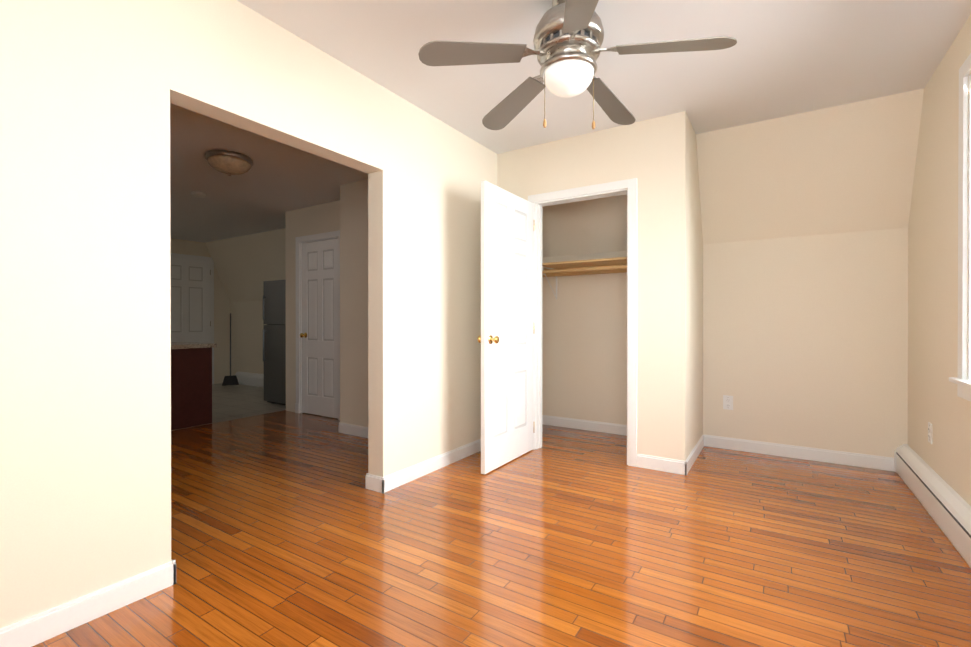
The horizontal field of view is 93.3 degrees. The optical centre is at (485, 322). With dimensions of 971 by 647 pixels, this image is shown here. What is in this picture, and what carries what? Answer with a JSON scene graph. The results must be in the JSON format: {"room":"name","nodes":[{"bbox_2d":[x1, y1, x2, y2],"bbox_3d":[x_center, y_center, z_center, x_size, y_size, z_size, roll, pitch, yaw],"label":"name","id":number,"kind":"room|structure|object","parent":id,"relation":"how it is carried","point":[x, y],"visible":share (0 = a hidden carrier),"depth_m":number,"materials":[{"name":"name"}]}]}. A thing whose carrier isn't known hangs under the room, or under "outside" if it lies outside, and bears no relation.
{"room":"empty bedroom","nodes":[
{"label":"empty bedroom","id":0,"kind":"room"},
{"bbox_2d":[170,238,229,383],"bbox_3d":[-5.992,-0.130,5.535,0.150,2.340,6.000,0,0,33],"label":"wall","id":1,"kind":"structure","parent":0,"point":[221,330],"depth_m":7.73,"materials":[{"name":"beige paint"}]},
{"bbox_2d":[171,257,210,342],"bbox_3d":[-4.734,0.010,7.253,0.098,2.030,0.759,0,0,33],"label":"kitchen door","id":2,"kind":"structure","parent":1,"relation":"in","point":[190,301],"depth_m":7.33,"materials":[{"name":"white wood"}]},
{"bbox_2d":[170,253,213,383],"bbox_3d":[-4.777,-0.022,7.275,0.016,2.110,0.900,0,0,33],"label":"door frame","id":3,"kind":"structure","parent":1,"relation":"attached to","point":[185,256],"depth_m":7.61,"materials":[{"name":"white wood"}]},
{"bbox_2d":[171,383,285,430],"bbox_3d":[-4.738,1.073,4.735,3.230,0.060,6.400,0,0,33],"label":"floor","id":4,"kind":"structure","parent":0,"point":[231,402],"depth_m":5.87,"materials":[{"name":"grey tile"}]},
{"bbox_2d":[171,342,216,429],"bbox_3d":[-3.902,0.635,3.633,0.685,0.825,3.090,0,0,33],"label":"kitchen island","id":5,"kind":"object","parent":4,"relation":"on","point":[191,384],"depth_m":4.58,"materials":[{"name":"wood"}]},
{"bbox_2d":[222,313,238,385],"bbox_3d":[-4.248,0.434,7.577,0.524,1.172,0.364,0,0,33],"label":"broom","id":6,"kind":"object","parent":4,"relation":"on","point":[230,380],"visible":1,"depth_m":7.45,"materials":[{"name":"black plastic"}]},
{"bbox_2d":[235,371,263,386],"bbox_3d":[-3.314,0.934,7.166,2.100,0.200,0.066,0,0,33],"label":"radiator","id":7,"kind":"object","parent":4,"relation":"on","point":[251,379],"visible":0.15,"depth_m":7.47,"materials":[{"name":"white metal"}]},
{"bbox_2d":[263,279,285,404],"bbox_3d":[-2.417,0.259,5.914,0.540,1.560,0.704,0,0,33],"label":"fridge","id":8,"kind":"object","parent":4,"relation":"on","point":[274,328],"visible":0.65,"depth_m":5.67,"materials":[{"name":"silver metal"}]},
{"bbox_2d":[205,228,285,301],"bbox_3d":[-3.197,-0.851,7.055,3.210,1.010,0.720,0,0,33],"label":"wall","id":9,"kind":"structure","parent":0,"point":[246,266],"depth_m":7.17,"materials":[{"name":"beige paint"}]},
{"bbox_2d":[230,301,266,375],"bbox_3d":[-3.125,0.319,7.173,3.210,1.430,0.150,0,0,33],"label":"wall","id":10,"kind":"structure","parent":0,"point":[247,324],"depth_m":7.62,"materials":[{"name":"beige paint"}]},
{"bbox_2d":[0,0,496,628],"bbox_3d":[-1.100,-0.197,2.216,0.130,2.500,5.996,0,0,33],"label":"wall","id":11,"kind":"structure","parent":0,"point":[90,90],"depth_m":1.74,"materials":[{"name":"beige paint"}]},
{"bbox_2d":[0,559,175,646],"bbox_3d":[-1.700,1.009,1.174,0.036,0.095,1.626,0,0,33],"label":"baseboard","id":12,"kind":"structure","parent":11,"relation":"attached to","point":[34,630],"depth_m":1.61,"materials":[{"name":"white wood"}]},
{"bbox_2d":[376,439,480,492],"bbox_3d":[-0.273,1.001,3.399,0.036,0.095,1.371,0,0,33],"label":"baseboard","id":13,"kind":"structure","parent":11,"relation":"attached to","point":[392,481],"depth_m":3.14,"materials":[{"name":"white wood"}]},
{"bbox_2d":[170,103,367,242],"bbox_3d":[-3.585,-1.354,3.986,5.970,0.120,6.400,0,0,33],"label":"ceiling","id":14,"kind":"structure","parent":0,"point":[271,186],"depth_m":4.22,"materials":[{"name":"white paint"}]},
{"bbox_2d":[191,191,205,197],"bbox_3d":[-2.876,-1.277,4.601,0.130,0.036,0.130,0,0,33],"label":"smoke detector","id":15,"kind":"object","parent":14,"relation":"attached to","point":[198,194],"visible":1,"depth_m":4.56,"materials":[{"name":"white plastic"}]},
{"bbox_2d":[204,150,253,175],"bbox_3d":[-2.003,-1.218,3.590,0.336,0.147,0.336,0,0,33],"label":"light","id":16,"kind":"object","parent":14,"relation":"attached to","point":[229,163],"visible":1,"depth_m":3.49,"materials":[{"name":"white glass"}]},
{"bbox_2d":[285,211,291,411],"bbox_3d":[-2.034,-0.131,5.788,0.120,2.340,1.000,0,0,33],"label":"wall","id":17,"kind":"structure","parent":0,"point":[288,242],"depth_m":5.37,"materials":[{"name":"beige paint"}]},
{"bbox_2d":[292,200,339,411],"bbox_3d":[-1.686,-0.128,5.042,1.270,2.340,0.120,0,0,33],"label":"wall","id":18,"kind":"structure","parent":0,"point":[318,219],"depth_m":5.20,"materials":[{"name":"beige paint"}]},
{"bbox_2d":[295,230,339,419],"bbox_3d":[-1.816,0.033,5.114,0.798,2.017,0.143,0,0,33],"label":"door frame","id":19,"kind":"structure","parent":18,"relation":"attached to","point":[315,238],"depth_m":5.24,"materials":[{"name":"white wood"}]},
{"bbox_2d":[300,238,337,417],"bbox_3d":[-1.821,0.066,5.094,0.655,1.935,0.163,0,0,33],"label":"hall door","id":20,"kind":"structure","parent":18,"relation":"in","point":[319,335],"depth_m":5.08,"materials":[{"name":"white wood"}]},
{"bbox_2d":[338,422,367,437],"bbox_3d":[-0.831,0.999,3.992,1.333,0.095,0.013,0,0,33],"label":"baseboard","id":21,"kind":"structure","parent":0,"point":[354,430],"depth_m":4.22,"materials":[{"name":"white wood"}]},
{"bbox_2d":[340,179,367,426],"bbox_3d":[-0.694,-0.125,4.192,1.320,2.340,0.480,0,0,33],"label":"wall block","id":22,"kind":"object","parent":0,"point":[353,303],"visible":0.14,"depth_m":4.24,"materials":[{"name":"beige paint"}]},
{"bbox_2d":[32,410,970,646],"bbox_3d":[-0.946,1.083,2.212,5.878,0.060,6.246,0,0,33],"label":"floor","id":23,"kind":"structure","parent":0,"point":[288,529],"depth_m":2.09,"materials":[{"name":"brown wood"}]},
{"bbox_2d":[894,444,970,567],"bbox_3d":[1.975,0.953,1.760,0.070,0.204,3.442,0,0,33],"label":"radiator","id":24,"kind":"object","parent":23,"relation":"on","point":[946,506],"visible":1,"depth_m":2.39,"materials":[{"name":"white metal"}]},
{"bbox_2d":[497,111,687,460],"bbox_3d":[0.767,-0.203,3.607,1.510,2.500,0.110,0,0,33],"label":"wall","id":25,"kind":"structure","parent":0,"point":[651,155],"depth_m":3.27,"materials":[{"name":"beige paint"}]},
{"bbox_2d":[477,181,533,473],"bbox_3d":[0.183,0.035,3.457,0.163,2.010,0.745,0,0,33],"label":"closet door","id":26,"kind":"structure","parent":25,"relation":"in","point":[505,338],"depth_m":3.38,"materials":[{"name":"white wood"}]},
{"bbox_2d":[528,178,636,466],"bbox_3d":[0.759,0.002,3.613,0.884,2.092,0.142,0,0,33],"label":"trim","id":27,"kind":"structure","parent":25,"relation":"attached to","point":[628,187],"depth_m":3.42,"materials":[{"name":"white wood"}]},
{"bbox_2d":[637,454,679,473],"bbox_3d":[1.234,1.001,3.240,0.318,0.095,0.013,0,0,33],"label":"baseboard","id":28,"kind":"structure","parent":25,"relation":"attached to","point":[643,461],"depth_m":3.24,"materials":[{"name":"white wood"}]},
{"bbox_2d":[237,0,970,153],"bbox_3d":[0.464,-1.506,1.863,3.138,0.120,5.600,0,0,33],"label":"ceiling","id":29,"kind":"structure","parent":0,"point":[781,58],"depth_m":2.49,"materials":[{"name":"white paint"}]},
{"bbox_2d":[418,0,736,129],"bbox_3d":[0.406,-1.149,2.060,1.261,0.594,1.247,0,0,33],"label":"ceiling fan","id":30,"kind":"object","parent":29,"relation":"hanging from","point":[568,38],"visible":1,"depth_m":1.95,"materials":[{"name":"silver metal"}]},
{"bbox_2d":[688,118,702,455],"bbox_3d":[1.592,-0.202,3.597,0.110,2.500,0.764,0,0,33],"label":"wall","id":31,"kind":"structure","parent":0,"point":[695,334],"depth_m":3.50,"materials":[{"name":"beige paint"}]},
{"bbox_2d":[680,434,707,474],"bbox_3d":[1.601,1.000,3.501,0.013,0.095,0.851,0,0,33],"label":"baseboard","id":32,"kind":"structure","parent":31,"relation":"attached to","point":[686,465],"depth_m":3.39,"materials":[{"name":"white wood"}]},
{"bbox_2d":[542,228,907,457],"bbox_3d":[1.805,0.168,4.005,3.088,1.757,0.150,0,0,33],"label":"wall","id":33,"kind":"structure","parent":0,"point":[805,341],"depth_m":3.59,"materials":[{"name":"beige paint"}]},
{"bbox_2d":[542,257,626,298],"bbox_3d":[1.053,-0.390,4.154,1.398,0.320,0.405,0,0,33],"label":"closet shelf","id":34,"kind":"object","parent":33,"relation":"attached to","point":[590,266],"visible":0.44,"depth_m":4.22,"materials":[{"name":"brown wood"}]},
{"bbox_2d":[544,415,626,435],"bbox_3d":[1.160,0.997,4.325,1.400,0.095,0.013,0,0,33],"label":"baseboard","id":35,"kind":"structure","parent":33,"relation":"attached to","point":[612,428],"depth_m":4.43,"materials":[{"name":"white wood"}]},
{"bbox_2d":[723,395,732,409],"bbox_3d":[2.002,0.663,3.785,0.072,0.116,0.009,0,0,33],"label":"electrical outlet","id":36,"kind":"object","parent":33,"relation":"attached to","point":[727,402],"visible":1,"depth_m":3.78,"materials":[{"name":"white plastic"}]},
{"bbox_2d":[708,435,895,471],"bbox_3d":[2.387,1.000,3.537,1.298,0.095,0.013,0,0,33],"label":"baseboard","id":37,"kind":"structure","parent":33,"relation":"attached to","point":[791,451],"depth_m":3.50,"materials":[{"name":"white wood"}]},
{"bbox_2d":[542,88,923,256],"bbox_3d":[1.735,-1.082,3.892,3.088,0.843,0.706,0,0,33],"label":"wall","id":38,"kind":"structure","parent":0,"point":[847,168],"depth_m":3.36,"materials":[{"name":"beige paint"}]},
{"bbox_2d":[908,14,970,505],"bbox_3d":[1.598,-0.192,0.961,0.150,2.500,5.196,0,0,33],"label":"wall","id":39,"kind":"structure","parent":0,"point":[939,404],"depth_m":2.57,"materials":[{"name":"beige paint"}]},
{"bbox_2d":[928,422,932,443],"bbox_3d":[2.617,0.651,2.700,0.009,0.116,0.072,0,0,33],"label":"electrical outlet","id":40,"kind":"object","parent":39,"relation":"attached to","point":[930,432],"visible":1,"depth_m":2.69,"materials":[{"name":"white plastic"}]},
{"bbox_2d":[949,377,970,388],"bbox_3d":[2.038,0.284,1.692,0.194,0.021,1.260,0,0,33],"label":"window sill","id":41,"kind":"structure","parent":39,"relation":"attached to","point":[963,382],"depth_m":2.14,"materials":[{"name":"white wood"}]},
{"bbox_2d":[957,53,970,401],"bbox_3d":[2.050,-0.435,1.681,0.165,1.600,1.240,0,0,33],"label":"window","id":42,"kind":"structure","parent":39,"relation":"in","point":[964,186],"depth_m":2.19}
]}

